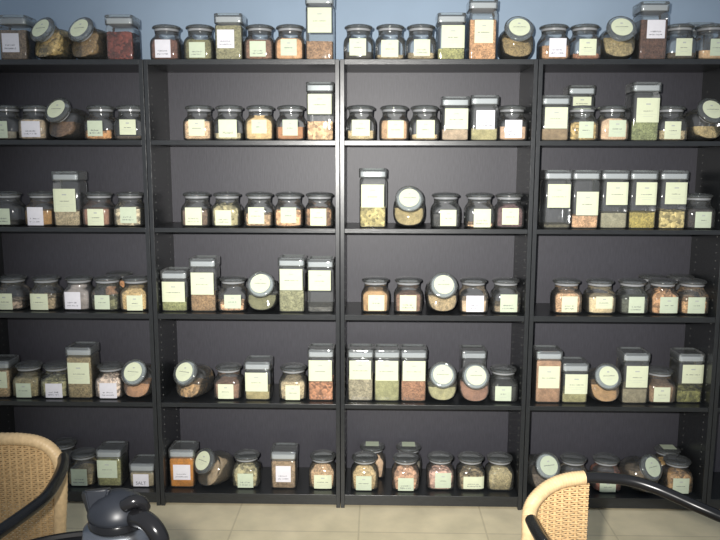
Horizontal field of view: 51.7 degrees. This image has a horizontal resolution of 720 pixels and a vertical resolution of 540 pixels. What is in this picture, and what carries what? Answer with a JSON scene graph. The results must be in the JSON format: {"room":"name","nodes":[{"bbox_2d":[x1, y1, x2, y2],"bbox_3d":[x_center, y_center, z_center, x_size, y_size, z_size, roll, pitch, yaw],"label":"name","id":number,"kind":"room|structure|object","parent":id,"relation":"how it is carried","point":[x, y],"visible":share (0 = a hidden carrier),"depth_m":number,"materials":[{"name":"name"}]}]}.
{"room":"spice shop","nodes":[
{"label":"spice shop","id":0,"kind":"room"},
{"bbox_2d":[0,0,719,59],"bbox_3d":[0.129,-0.541,3.209,8.400,3.012,0.060,0,9,1],"label":"wall","id":1,"kind":"structure","parent":0,"point":[181,13],"depth_m":3.10,"materials":[{"name":"blue paint"}]},
{"bbox_2d":[1,500,719,539],"bbox_3d":[0.066,1.371,0.821,8.400,0.050,5.360,0,9,1],"label":"floor","id":2,"kind":"structure","parent":0,"point":[182,521],"depth_m":2.98,"materials":[{"name":"beige tile"}]},
{"bbox_2d":[0,432,68,539],"bbox_3d":[-0.913,0.816,1.651,0.476,0.794,0.480,0,9,1],"label":"rattan armchair","id":3,"kind":"object","parent":2,"relation":"on","point":[48,511],"visible":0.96,"depth_m":1.80,"materials":[{"name":"beige wicker"}]},
{"bbox_2d":[31,531,81,539],"bbox_3d":[-0.487,0.894,1.251,0.410,0.762,0.410,0,9,1],"label":"round side table","id":4,"kind":"object","parent":2,"relation":"on","point":[74,535],"visible":0.33,"depth_m":1.37,"materials":[{"name":"black paint"}]},
{"bbox_2d":[81,487,169,539],"bbox_3d":[-0.341,0.427,1.103,0.149,0.218,0.127,0,9,1],"label":"jug","id":5,"kind":"object","parent":4,"relation":"on","point":[116,513],"visible":1,"depth_m":1.06,"materials":[{"name":"metal"}]},
{"bbox_2d":[0,59,160,505],"bbox_3d":[-1.212,0.068,3.143,0.755,1.823,0.285,0,9,1],"label":"bookcase","id":6,"kind":"object","parent":2,"relation":"on","point":[26,166],"visible":0.5,"depth_m":3.22,"materials":[{"name":"black wood"}]},
{"bbox_2d":[0,15,37,58],"bbox_3d":[-1.348,-0.910,2.938,0.112,0.170,0.112,0,9,1],"label":"canister","id":7,"kind":"object","parent":6,"relation":"on","point":[14,44],"visible":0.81,"depth_m":2.89,"materials":[{"name":"clear glass"}]},
{"bbox_2d":[12,360,44,397],"bbox_3d":[-1.404,0.459,3.162,0.118,0.141,0.120,0,9,1],"label":"glass jar","id":8,"kind":"object","parent":6,"relation":"on","point":[26,383],"visible":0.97,"depth_m":3.12,"materials":[{"name":"clear glass"}]},
{"bbox_2d":[18,104,54,139],"bbox_3d":[-1.303,-0.594,2.995,0.118,0.141,0.120,0,9,1],"label":"glass jar","id":9,"kind":"object","parent":6,"relation":"on","point":[28,129],"visible":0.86,"depth_m":2.95,"materials":[{"name":"clear glass"}]},
{"bbox_2d":[29,274,63,309],"bbox_3d":[-1.307,0.089,3.104,0.118,0.141,0.120,0,9,1],"label":"glass jar","id":10,"kind":"object","parent":6,"relation":"on","point":[46,301],"visible":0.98,"depth_m":3.07,"materials":[{"name":"clear glass"}]},
{"bbox_2d":[30,17,76,58],"bbox_3d":[-1.212,-0.908,2.938,0.128,0.167,0.169,4,10,25],"label":"jar","id":11,"kind":"object","parent":6,"relation":"on","point":[52,42],"visible":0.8,"depth_m":2.90,"materials":[{"name":"clear glass"}]},
{"bbox_2d":[40,360,67,397],"bbox_3d":[-1.284,0.460,3.159,0.118,0.141,0.120,0,9,1],"label":"glass jar","id":12,"kind":"object","parent":6,"relation":"on","point":[52,385],"visible":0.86,"depth_m":3.12,"materials":[{"name":"clear glass"}]},
{"bbox_2d":[45,98,88,139],"bbox_3d":[-1.174,-0.605,2.984,0.128,0.167,0.169,3,9,20],"label":"jar","id":13,"kind":"object","parent":6,"relation":"on","point":[58,111],"visible":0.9,"depth_m":2.94,"materials":[{"name":"clear glass"}]},
{"bbox_2d":[51,171,87,225],"bbox_3d":[-1.179,-0.292,3.034,0.112,0.220,0.112,0,9,1],"label":"canister","id":14,"kind":"object","parent":6,"relation":"on","point":[65,212],"visible":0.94,"depth_m":2.99,"materials":[{"name":"clear glass"}]},
{"bbox_2d":[62,274,94,310],"bbox_3d":[-1.169,0.090,3.101,0.118,0.141,0.120,0,9,1],"label":"glass jar","id":15,"kind":"object","parent":6,"relation":"on","point":[77,293],"visible":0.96,"depth_m":3.06,"materials":[{"name":"clear glass"}]},
{"bbox_2d":[65,341,99,398],"bbox_3d":[-1.169,0.422,3.147,0.112,0.220,0.112,0,9,1],"label":"canister","id":16,"kind":"object","parent":6,"relation":"on","point":[82,360],"visible":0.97,"depth_m":3.10,"materials":[{"name":"clear glass"}]},
{"bbox_2d":[68,447,97,485],"bbox_3d":[-1.195,0.848,3.227,0.118,0.141,0.120,0,9,1],"label":"glass jar","id":17,"kind":"object","parent":6,"relation":"on","point":[85,474],"visible":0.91,"depth_m":3.19,"materials":[{"name":"clear glass"}]},
{"bbox_2d":[68,17,106,58],"bbox_3d":[-1.064,-0.907,2.935,0.128,0.167,0.169,4,9,21],"label":"jar","id":18,"kind":"object","parent":6,"relation":"on","point":[89,42],"visible":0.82,"depth_m":2.89,"materials":[{"name":"clear glass"}]},
{"bbox_2d":[82,191,114,225],"bbox_3d":[-1.065,-0.253,3.041,0.118,0.141,0.120,0,9,1],"label":"glass jar","id":19,"kind":"object","parent":6,"relation":"on","point":[94,216],"visible":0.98,"depth_m":3.00,"materials":[{"name":"clear glass"}]},
{"bbox_2d":[95,361,125,398],"bbox_3d":[-1.055,0.461,3.155,0.118,0.141,0.120,0,9,1],"label":"glass jar","id":20,"kind":"object","parent":6,"relation":"on","point":[109,382],"visible":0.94,"depth_m":3.11,"materials":[{"name":"clear glass"}]},
{"bbox_2d":[95,440,128,485],"bbox_3d":[-1.069,0.837,3.218,0.112,0.165,0.112,0,9,1],"label":"canister","id":21,"kind":"object","parent":6,"relation":"on","point":[112,460],"visible":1,"depth_m":3.17,"materials":[{"name":"clear glass"}]},
{"bbox_2d":[104,15,140,58],"bbox_3d":[-0.932,-0.907,2.929,0.112,0.170,0.112,0,9,1],"label":"canister","id":22,"kind":"object","parent":6,"relation":"on","point":[124,44],"visible":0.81,"depth_m":2.89,"materials":[{"name":"clear glass"}]},
{"bbox_2d":[114,191,144,226],"bbox_3d":[-0.937,-0.252,3.038,0.118,0.141,0.120,0,9,1],"label":"glass jar","id":23,"kind":"object","parent":6,"relation":"on","point":[131,216],"visible":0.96,"depth_m":3.00,"materials":[{"name":"clear glass"}]},
{"bbox_2d":[120,274,148,310],"bbox_3d":[-0.930,0.091,3.095,0.118,0.141,0.120,0,9,1],"label":"glass jar","id":24,"kind":"object","parent":6,"relation":"on","point":[133,296],"visible":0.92,"depth_m":3.05,"materials":[{"name":"clear glass"}]},
{"bbox_2d":[121,359,151,397],"bbox_3d":[-0.927,0.450,3.144,0.128,0.167,0.169,2,9,13],"label":"jar","id":25,"kind":"object","parent":6,"relation":"on","point":[135,384],"visible":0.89,"depth_m":3.09,"materials":[{"name":"clear glass"}]},
{"bbox_2d":[143,59,340,507],"bbox_3d":[-0.455,0.072,3.126,0.755,1.823,0.285,0,9,1],"label":"bookcase","id":26,"kind":"object","parent":2,"relation":"on","point":[176,166],"visible":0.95,"depth_m":3.18,"materials":[{"name":"black wood"}]},
{"bbox_2d":[150,24,183,58],"bbox_3d":[-0.760,-0.893,2.932,0.118,0.141,0.120,0,9,1],"label":"glass jar","id":27,"kind":"object","parent":26,"relation":"on","point":[159,48],"visible":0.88,"depth_m":2.89,"materials":[{"name":"clear glass"}]},
{"bbox_2d":[160,267,190,311],"bbox_3d":[-0.759,0.079,3.086,0.112,0.170,0.112,0,9,1],"label":"canister","id":28,"kind":"object","parent":26,"relation":"on","point":[173,293],"visible":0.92,"depth_m":3.04,"materials":[{"name":"clear glass"}]},
{"bbox_2d":[168,440,198,486],"bbox_3d":[-0.758,0.836,3.211,0.112,0.170,0.112,0,9,1],"label":"canister","id":29,"kind":"object","parent":26,"relation":"on","point":[182,457],"visible":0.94,"depth_m":3.16,"materials":[{"name":"clear glass"}]},
{"bbox_2d":[173,359,214,397],"bbox_3d":[-0.704,0.451,3.140,0.128,0.167,0.169,4,9,23],"label":"jar","id":30,"kind":"object","parent":26,"relation":"on","point":[188,385],"visible":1,"depth_m":3.10,"materials":[{"name":"clear glass"}]},
{"bbox_2d":[181,191,211,226],"bbox_3d":[-0.664,-0.251,3.032,0.118,0.141,0.120,0,9,1],"label":"glass jar","id":31,"kind":"object","parent":26,"relation":"on","point":[190,217],"visible":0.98,"depth_m":2.99,"materials":[{"name":"clear glass"}]},
{"bbox_2d":[183,105,214,139],"bbox_3d":[-0.643,-0.590,2.980,0.118,0.141,0.120,0,9,1],"label":"glass jar","id":32,"kind":"object","parent":26,"relation":"on","point":[193,129],"visible":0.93,"depth_m":2.94,"materials":[{"name":"clear glass"}]},
{"bbox_2d":[184,24,215,58],"bbox_3d":[-0.629,-0.892,2.929,0.118,0.141,0.120,0,9,1],"label":"glass jar","id":33,"kind":"object","parent":26,"relation":"on","point":[193,49],"visible":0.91,"depth_m":2.88,"materials":[{"name":"clear glass"}]},
{"bbox_2d":[189,255,219,311],"bbox_3d":[-0.640,0.054,3.079,0.112,0.220,0.112,0,9,1],"label":"canister","id":34,"kind":"object","parent":26,"relation":"on","point":[204,298],"visible":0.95,"depth_m":3.03,"materials":[{"name":"clear glass"}]},
{"bbox_2d":[194,448,234,485],"bbox_3d":[-0.632,0.839,3.208,0.128,0.167,0.169,7,11,36],"label":"jar","id":35,"kind":"object","parent":26,"relation":"on","point":[214,468],"visible":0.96,"depth_m":3.17,"materials":[{"name":"clear glass"}]},
{"bbox_2d":[211,191,242,226],"bbox_3d":[-0.540,-0.250,3.030,0.118,0.141,0.120,0,9,1],"label":"glass jar","id":36,"kind":"object","parent":26,"relation":"on","point":[224,214],"visible":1,"depth_m":2.98,"materials":[{"name":"clear glass"}]},
{"bbox_2d":[214,362,243,399],"bbox_3d":[-0.554,0.464,3.144,0.118,0.141,0.120,0,9,1],"label":"glass jar","id":37,"kind":"object","parent":26,"relation":"on","point":[225,388],"visible":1,"depth_m":3.11,"materials":[{"name":"clear glass"}]},
{"bbox_2d":[214,13,245,58],"bbox_3d":[-0.507,-0.908,2.920,0.112,0.175,0.112,0,9,1],"label":"canister","id":38,"kind":"object","parent":26,"relation":"on","point":[230,31],"visible":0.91,"depth_m":2.87,"materials":[{"name":"clear glass"}]},
{"bbox_2d":[232,448,261,487],"bbox_3d":[-0.488,0.852,3.211,0.118,0.141,0.120,0,9,1],"label":"glass jar","id":39,"kind":"object","parent":26,"relation":"on","point":[247,469],"visible":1,"depth_m":3.17,"materials":[{"name":"clear glass"}]},
{"bbox_2d":[244,355,272,399],"bbox_3d":[-0.425,0.453,3.135,0.112,0.165,0.112,0,9,1],"label":"canister","id":40,"kind":"object","parent":26,"relation":"on","point":[257,387],"visible":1,"depth_m":3.09,"materials":[{"name":"clear glass"}]},
{"bbox_2d":[244,24,274,58],"bbox_3d":[-0.393,-0.891,2.924,0.118,0.141,0.120,0,9,1],"label":"glass jar","id":41,"kind":"object","parent":26,"relation":"on","point":[253,49],"visible":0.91,"depth_m":2.88,"materials":[{"name":"clear glass"}]},
{"bbox_2d":[245,105,275,139],"bbox_3d":[-0.398,-0.589,2.975,0.118,0.141,0.120,0,9,1],"label":"glass jar","id":42,"kind":"object","parent":26,"relation":"on","point":[261,127],"visible":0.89,"depth_m":2.93,"materials":[{"name":"clear glass"}]},
{"bbox_2d":[247,271,278,310],"bbox_3d":[-0.400,0.083,3.076,0.128,0.167,0.169,1,9,4],"label":"jar","id":43,"kind":"object","parent":26,"relation":"on","point":[260,297],"visible":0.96,"depth_m":3.03,"materials":[{"name":"clear glass"}]},
{"bbox_2d":[270,442,297,488],"bbox_3d":[-0.324,0.841,3.202,0.112,0.165,0.112,0,9,1],"label":"canister","id":44,"kind":"object","parent":26,"relation":"on","point":[284,461],"visible":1,"depth_m":3.15,"materials":[{"name":"clear glass"}]},
{"bbox_2d":[275,24,305,58],"bbox_3d":[-0.274,-0.890,2.921,0.118,0.141,0.120,0,9,1],"label":"glass jar","id":45,"kind":"object","parent":26,"relation":"on","point":[285,48],"visible":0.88,"depth_m":2.87,"materials":[{"name":"clear glass"}]},
{"bbox_2d":[278,254,306,311],"bbox_3d":[-0.277,0.054,3.071,0.112,0.225,0.112,0,9,1],"label":"canister","id":46,"kind":"object","parent":26,"relation":"on","point":[292,296],"visible":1,"depth_m":3.03,"materials":[{"name":"clear glass"}]},
{"bbox_2d":[279,362,307,399],"bbox_3d":[-0.280,0.465,3.138,0.118,0.141,0.120,0,9,1],"label":"glass jar","id":47,"kind":"object","parent":26,"relation":"on","point":[293,386],"visible":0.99,"depth_m":3.10,"materials":[{"name":"clear glass"}]},
{"bbox_2d":[305,0,334,58],"bbox_3d":[-0.155,-0.940,2.907,0.112,0.245,0.112,0,9,1],"label":"canister","id":48,"kind":"object","parent":26,"relation":"on","point":[318,12],"visible":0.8,"depth_m":2.86,"materials":[{"name":"clear glass"}]},
{"bbox_2d":[306,82,334,140],"bbox_3d":[-0.155,-0.628,2.959,0.112,0.225,0.112,0,9,1],"label":"canister","id":49,"kind":"object","parent":26,"relation":"on","point":[316,103],"visible":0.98,"depth_m":2.92,"materials":[{"name":"clear glass"}]},
{"bbox_2d":[307,343,334,400],"bbox_3d":[-0.161,0.427,3.125,0.112,0.220,0.112,0,9,1],"label":"canister","id":50,"kind":"object","parent":26,"relation":"on","point":[321,381],"visible":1,"depth_m":3.08,"materials":[{"name":"clear glass"}]},
{"bbox_2d":[307,256,334,312],"bbox_3d":[-0.160,0.057,3.069,0.112,0.220,0.112,0,9,1],"label":"canister","id":51,"kind":"object","parent":26,"relation":"on","point":[320,280],"visible":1,"depth_m":3.02,"materials":[{"name":"clear glass"}]},
{"bbox_2d":[309,449,335,488],"bbox_3d":[-0.160,0.853,3.204,0.118,0.141,0.120,0,9,1],"label":"glass jar","id":52,"kind":"object","parent":26,"relation":"on","point":[322,469],"visible":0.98,"depth_m":3.16,"materials":[{"name":"clear glass"}]},
{"bbox_2d":[340,59,537,509],"bbox_3d":[0.302,0.076,3.110,0.755,1.823,0.285,0,9,1],"label":"bookcase","id":53,"kind":"object","parent":2,"relation":"on","point":[456,425],"visible":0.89,"depth_m":3.17,"materials":[{"name":"black wood"}]},
{"bbox_2d":[343,24,373,58],"bbox_3d":[-0.005,-0.889,2.915,0.118,0.141,0.120,0,9,1],"label":"glass jar","id":54,"kind":"object","parent":53,"relation":"on","point":[357,45],"visible":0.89,"depth_m":2.87,"materials":[{"name":"clear glass"}]},
{"bbox_2d":[347,343,373,400],"bbox_3d":[0.003,0.428,3.122,0.112,0.220,0.112,0,9,1],"label":"canister","id":55,"kind":"object","parent":53,"relation":"on","point":[360,376],"visible":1,"depth_m":3.08,"materials":[{"name":"clear glass"}]},
{"bbox_2d":[346,105,375,140],"bbox_3d":[0.004,-0.586,2.966,0.118,0.141,0.120,0,9,1],"label":"glass jar","id":56,"kind":"object","parent":53,"relation":"on","point":[361,131],"visible":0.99,"depth_m":2.92,"materials":[{"name":"clear glass"}]},
{"bbox_2d":[351,451,377,489],"bbox_3d":[0.020,0.856,3.190,0.118,0.141,0.120,0,9,1],"label":"glass jar","id":57,"kind":"object","parent":53,"relation":"on","point":[364,469],"visible":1,"depth_m":3.14,"materials":[{"name":"clear glass"}]},
{"bbox_2d":[359,168,386,227],"bbox_3d":[0.052,-0.293,3.006,0.112,0.235,0.112,0,9,1],"label":"canister","id":58,"kind":"object","parent":53,"relation":"on","point":[372,210],"visible":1,"depth_m":2.96,"materials":[{"name":"clear glass"}]},
{"bbox_2d":[361,276,389,312],"bbox_3d":[0.064,0.097,3.074,0.118,0.141,0.120,0,9,1],"label":"glass jar","id":59,"kind":"object","parent":53,"relation":"on","point":[374,299],"visible":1,"depth_m":3.03,"materials":[{"name":"clear glass"}]},
{"bbox_2d":[374,343,400,400],"bbox_3d":[0.113,0.429,3.119,0.112,0.220,0.112,0,9,1],"label":"canister","id":60,"kind":"object","parent":53,"relation":"on","point":[387,375],"visible":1,"depth_m":3.07,"materials":[{"name":"clear glass"}]},
{"bbox_2d":[379,105,408,140],"bbox_3d":[0.136,-0.586,2.963,0.118,0.141,0.120,0,9,1],"label":"glass jar","id":61,"kind":"object","parent":53,"relation":"on","point":[389,130],"visible":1,"depth_m":2.92,"materials":[{"name":"clear glass"}]},
{"bbox_2d":[392,451,419,490],"bbox_3d":[0.195,0.857,3.186,0.118,0.141,0.120,0,9,1],"label":"glass jar","id":62,"kind":"object","parent":53,"relation":"on","point":[405,469],"visible":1,"depth_m":3.14,"materials":[{"name":"clear glass"}]},
{"bbox_2d":[394,276,422,312],"bbox_3d":[0.199,0.098,3.071,0.118,0.141,0.120,0,9,1],"label":"glass jar","id":63,"kind":"object","parent":53,"relation":"on","point":[405,301],"visible":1,"depth_m":3.03,"materials":[{"name":"clear glass"}]},
{"bbox_2d":[393,186,424,226],"bbox_3d":[0.198,-0.258,3.006,0.128,0.167,0.169,1,9,3],"label":"jar","id":64,"kind":"object","parent":53,"relation":"on","point":[409,213],"visible":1,"depth_m":2.96,"materials":[{"name":"clear glass"}]},
{"bbox_2d":[400,344,426,401],"bbox_3d":[0.223,0.430,3.117,0.112,0.220,0.112,0,9,1],"label":"canister","id":65,"kind":"object","parent":53,"relation":"on","point":[413,378],"visible":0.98,"depth_m":3.07,"materials":[{"name":"clear glass"}]},
{"bbox_2d":[426,451,453,489],"bbox_3d":[0.344,0.856,3.193,0.118,0.141,0.120,0,9,1],"label":"glass jar","id":66,"kind":"object","parent":53,"relation":"on","point":[439,468],"visible":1,"depth_m":3.15,"materials":[{"name":"clear glass"}]},
{"bbox_2d":[425,272,457,311],"bbox_3d":[0.336,0.087,3.060,0.128,0.167,0.169,0,9,-2],"label":"jar","id":67,"kind":"object","parent":53,"relation":"on","point":[444,297],"visible":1,"depth_m":3.01,"materials":[{"name":"clear glass"}]},
{"bbox_2d":[426,362,456,400],"bbox_3d":[0.342,0.457,3.116,0.128,0.167,0.169,0,9,2],"label":"jar","id":68,"kind":"object","parent":53,"relation":"on","point":[443,385],"visible":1,"depth_m":3.07,"materials":[{"name":"clear glass"}]},
{"bbox_2d":[436,13,465,58],"bbox_3d":[0.352,-0.903,2.901,0.112,0.175,0.112,0,9,1],"label":"canister","id":69,"kind":"object","parent":53,"relation":"on","point":[453,26],"visible":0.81,"depth_m":2.85,"materials":[{"name":"clear glass"}]},
{"bbox_2d":[440,96,469,140],"bbox_3d":[0.374,-0.598,2.952,0.112,0.170,0.112,0,9,1],"label":"canister","id":70,"kind":"object","parent":53,"relation":"on","point":[456,119],"visible":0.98,"depth_m":2.90,"materials":[{"name":"clear glass"}]},
{"bbox_2d":[456,451,484,490],"bbox_3d":[0.474,0.857,3.190,0.118,0.141,0.120,0,9,1],"label":"glass jar","id":71,"kind":"object","parent":53,"relation":"on","point":[470,476],"visible":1,"depth_m":3.16,"materials":[{"name":"clear glass"}]},
{"bbox_2d":[457,363,489,401],"bbox_3d":[0.474,0.459,3.103,0.128,0.167,0.169,0,9,0],"label":"jar","id":72,"kind":"object","parent":53,"relation":"on","point":[474,386],"visible":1,"depth_m":3.06,"materials":[{"name":"clear glass"}]},
{"bbox_2d":[466,0,497,58],"bbox_3d":[0.472,-0.927,2.895,0.112,0.225,0.112,0,9,1],"label":"canister","id":73,"kind":"object","parent":53,"relation":"on","point":[481,35],"visible":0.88,"depth_m":2.85,"materials":[{"name":"clear glass"}]},
{"bbox_2d":[468,95,498,140],"bbox_3d":[0.487,-0.600,2.949,0.112,0.175,0.112,0,9,1],"label":"canister","id":74,"kind":"object","parent":53,"relation":"on","point":[486,129],"visible":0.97,"depth_m":2.90,"materials":[{"name":"clear glass"}]},
{"bbox_2d":[485,451,513,490],"bbox_3d":[0.597,0.858,3.188,0.118,0.141,0.118,0,9,1],"label":"glass jar","id":75,"kind":"object","parent":53,"relation":"on","point":[499,473],"visible":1,"depth_m":3.14,"materials":[{"name":"clear glass"}]},
{"bbox_2d":[488,364,517,401],"bbox_3d":[0.600,0.470,3.119,0.118,0.141,0.120,0,9,1],"label":"glass jar","id":76,"kind":"object","parent":53,"relation":"on","point":[500,390],"visible":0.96,"depth_m":3.08,"materials":[{"name":"clear glass"}]},
{"bbox_2d":[494,192,524,227],"bbox_3d":[0.601,-0.244,3.005,0.118,0.141,0.120,0,9,1],"label":"glass jar","id":77,"kind":"object","parent":53,"relation":"on","point":[507,215],"visible":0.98,"depth_m":2.96,"materials":[{"name":"clear glass"}]},
{"bbox_2d":[497,105,527,140],"bbox_3d":[0.602,-0.583,2.953,0.118,0.141,0.120,0,9,1],"label":"glass jar","id":78,"kind":"object","parent":53,"relation":"on","point":[514,130],"visible":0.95,"depth_m":2.91,"materials":[{"name":"clear glass"}]},
{"bbox_2d":[497,16,533,58],"bbox_3d":[0.607,-0.897,2.898,0.128,0.167,0.169,0,9,0],"label":"jar","id":79,"kind":"object","parent":53,"relation":"on","point":[516,40],"visible":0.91,"depth_m":2.85,"materials":[{"name":"clear glass"}]},
{"bbox_2d":[521,470,719,539],"bbox_3d":[0.534,0.847,1.577,0.492,0.763,0.439,-8,12,-43],"label":"rattan armchair","id":80,"kind":"object","parent":2,"relation":"on","point":[532,529],"visible":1,"depth_m":1.65,"materials":[{"name":"beige wicker"}]},
{"bbox_2d":[522,59,719,509],"bbox_3d":[1.058,0.081,3.093,0.755,1.823,0.285,0,9,1],"label":"bookcase","id":81,"kind":"object","parent":2,"relation":"on","point":[622,430],"visible":0.61,"depth_m":3.15,"materials":[{"name":"black wood"}]},
{"bbox_2d":[531,345,562,402],"bbox_3d":[0.777,0.433,3.105,0.112,0.220,0.112,0,9,1],"label":"canister","id":82,"kind":"object","parent":81,"relation":"on","point":[546,371],"visible":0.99,"depth_m":3.06,"materials":[{"name":"clear glass"}]},
{"bbox_2d":[536,23,570,59],"bbox_3d":[0.754,-0.884,2.899,0.118,0.141,0.120,0,9,1],"label":"glass jar","id":83,"kind":"object","parent":81,"relation":"on","point":[558,48],"visible":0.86,"depth_m":2.86,"materials":[{"name":"clear glass"}]},
{"bbox_2d":[538,170,572,228],"bbox_3d":[0.784,-0.286,2.990,0.112,0.230,0.112,0,9,1],"label":"canister","id":84,"kind":"object","parent":81,"relation":"on","point":[559,195],"visible":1,"depth_m":2.94,"materials":[{"name":"clear glass"}]},
{"bbox_2d":[540,95,570,140],"bbox_3d":[0.763,-0.598,2.943,0.112,0.175,0.112,0,9,1],"label":"canister","id":85,"kind":"object","parent":81,"relation":"on","point":[556,118],"visible":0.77,"depth_m":2.89,"materials":[{"name":"clear glass"}]},
{"bbox_2d":[549,277,581,313],"bbox_3d":[0.847,0.101,3.057,0.118,0.141,0.120,0,9,1],"label":"glass jar","id":86,"kind":"object","parent":81,"relation":"on","point":[568,300],"visible":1,"depth_m":3.02,"materials":[{"name":"clear glass"}]},
{"bbox_2d":[560,356,588,402],"bbox_3d":[0.886,0.458,3.106,0.112,0.170,0.112,0,9,1],"label":"canister","id":87,"kind":"object","parent":81,"relation":"on","point":[575,389],"visible":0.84,"depth_m":3.06,"materials":[{"name":"clear glass"}]},
{"bbox_2d":[567,105,598,140],"bbox_3d":[0.877,-0.581,2.947,0.118,0.141,0.120,0,9,1],"label":"glass jar","id":88,"kind":"object","parent":81,"relation":"on","point":[583,130],"visible":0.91,"depth_m":2.90,"materials":[{"name":"clear glass"}]},
{"bbox_2d":[567,170,600,228],"bbox_3d":[0.894,-0.285,2.988,0.112,0.230,0.112,0,9,1],"label":"canister","id":89,"kind":"object","parent":81,"relation":"on","point":[587,205],"visible":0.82,"depth_m":2.94,"materials":[{"name":"clear glass"}]},
{"bbox_2d":[582,277,615,313],"bbox_3d":[0.983,0.102,3.054,0.118,0.141,0.120,0,9,1],"label":"glass jar","id":90,"kind":"object","parent":81,"relation":"on","point":[592,303],"visible":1,"depth_m":3.02,"materials":[{"name":"clear glass"}]},
{"bbox_2d":[587,363,621,401],"bbox_3d":[1.010,0.461,3.102,0.128,0.167,0.169,-1,9,-5],"label":"jar","id":91,"kind":"object","parent":81,"relation":"on","point":[605,387],"visible":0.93,"depth_m":3.05,"materials":[{"name":"clear glass"}]},
{"bbox_2d":[597,105,628,140],"bbox_3d":[0.996,-0.581,2.945,0.118,0.141,0.120,0,9,1],"label":"glass jar","id":92,"kind":"object","parent":81,"relation":"on","point":[609,129],"visible":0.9,"depth_m":2.90,"materials":[{"name":"clear glass"}]},
{"bbox_2d":[597,170,629,228],"bbox_3d":[1.008,-0.285,2.985,0.112,0.230,0.112,0,9,1],"label":"canister","id":93,"kind":"object","parent":81,"relation":"on","point":[617,192],"visible":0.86,"depth_m":2.94,"materials":[{"name":"clear glass"}]},
{"bbox_2d":[599,16,636,58],"bbox_3d":[0.999,-0.895,2.889,0.128,0.167,0.169,1,9,4],"label":"jar","id":94,"kind":"object","parent":81,"relation":"on","point":[621,44],"visible":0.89,"depth_m":2.84,"materials":[{"name":"clear glass"}]},
{"bbox_2d":[615,277,648,313],"bbox_3d":[1.114,0.103,3.051,0.118,0.141,0.120,0,9,1],"label":"glass jar","id":95,"kind":"object","parent":81,"relation":"on","point":[625,303],"visible":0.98,"depth_m":3.02,"materials":[{"name":"clear glass"}]},
{"bbox_2d":[616,347,650,403],"bbox_3d":[1.132,0.437,3.097,0.112,0.215,0.112,0,9,1],"label":"canister","id":96,"kind":"object","parent":81,"relation":"on","point":[634,390],"visible":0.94,"depth_m":3.05,"materials":[{"name":"clear glass"}]},
{"bbox_2d":[618,454,662,492],"bbox_3d":[1.193,0.851,3.158,0.128,0.167,0.169,-4,10,-27],"label":"jar","id":97,"kind":"object","parent":81,"relation":"on","point":[648,468],"visible":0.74,"depth_m":3.12,"materials":[{"name":"clear glass"}]},
{"bbox_2d":[626,170,658,228],"bbox_3d":[1.120,-0.284,2.983,0.112,0.230,0.112,0,9,1],"label":"canister","id":98,"kind":"object","parent":81,"relation":"on","point":[646,192],"visible":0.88,"depth_m":2.94,"materials":[{"name":"clear glass"}]},
{"bbox_2d":[624,82,661,140],"bbox_3d":[1.111,-0.621,2.932,0.112,0.225,0.112,0,9,1],"label":"canister","id":99,"kind":"object","parent":81,"relation":"on","point":[645,128],"visible":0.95,"depth_m":2.88,"materials":[{"name":"clear glass"}]},
{"bbox_2d":[631,1,669,58],"bbox_3d":[1.121,-0.918,2.881,0.112,0.215,0.112,0,9,1],"label":"canister","id":100,"kind":"object","parent":81,"relation":"on","point":[651,35],"visible":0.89,"depth_m":2.84,"materials":[{"name":"clear glass"}]},
{"bbox_2d":[647,365,675,403],"bbox_3d":[1.247,0.474,3.104,0.118,0.141,0.120,0,9,1],"label":"glass jar","id":101,"kind":"object","parent":81,"relation":"on","point":[660,391],"visible":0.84,"depth_m":3.06,"materials":[{"name":"clear glass"}]},
{"bbox_2d":[646,277,679,314],"bbox_3d":[1.238,0.103,3.048,0.118,0.141,0.120,0,9,1],"label":"glass jar","id":102,"kind":"object","parent":81,"relation":"on","point":[665,300],"visible":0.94,"depth_m":3.00,"materials":[{"name":"clear glass"}]},
{"bbox_2d":[655,170,688,228],"bbox_3d":[1.237,-0.283,2.980,0.112,0.230,0.112,0,9,1],"label":"canister","id":103,"kind":"object","parent":81,"relation":"on","point":[676,192],"visible":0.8,"depth_m":2.94,"materials":[{"name":"clear glass"}]},
{"bbox_2d":[659,454,693,493],"bbox_3d":[1.345,0.863,3.161,0.118,0.141,0.120,0,9,1],"label":"glass jar","id":104,"kind":"object","parent":81,"relation":"on","point":[677,475],"visible":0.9,"depth_m":3.12,"materials":[{"name":"clear glass"}]},
{"bbox_2d":[669,347,705,402],"bbox_3d":[1.361,0.439,3.107,0.112,0.210,0.112,0,9,1],"label":"canister","id":105,"kind":"object","parent":81,"relation":"on","point":[685,393],"visible":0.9,"depth_m":3.07,"materials":[{"name":"clear glass"}]},
{"bbox_2d":[676,278,708,314],"bbox_3d":[1.357,0.104,3.045,0.118,0.141,0.120,0,9,1],"label":"glass jar","id":106,"kind":"object","parent":81,"relation":"on","point":[688,305],"visible":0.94,"depth_m":3.01,"materials":[{"name":"clear glass"}]},
{"bbox_2d":[685,193,715,228],"bbox_3d":[1.356,-0.239,2.988,0.118,0.141,0.120,0,9,1],"label":"glass jar","id":107,"kind":"object","parent":81,"relation":"on","point":[695,218],"visible":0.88,"depth_m":2.94,"materials":[{"name":"clear glass"}]},
{"bbox_2d":[683,98,719,140],"bbox_3d":[1.351,-0.591,2.929,0.128,0.167,0.169,-1,9,-7],"label":"jar","id":108,"kind":"object","parent":81,"relation":"on","point":[708,111],"visible":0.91,"depth_m":2.88,"materials":[{"name":"clear glass"}]},
{"bbox_2d":[706,324,719,508],"bbox_3d":[1.815,0.085,3.077,0.755,1.823,0.285,0,9,1],"label":"bookcase","id":109,"kind":"object","parent":2,"relation":"on","point":[713,483],"visible":0.21,"depth_m":3.07,"materials":[{"name":"black wood"}]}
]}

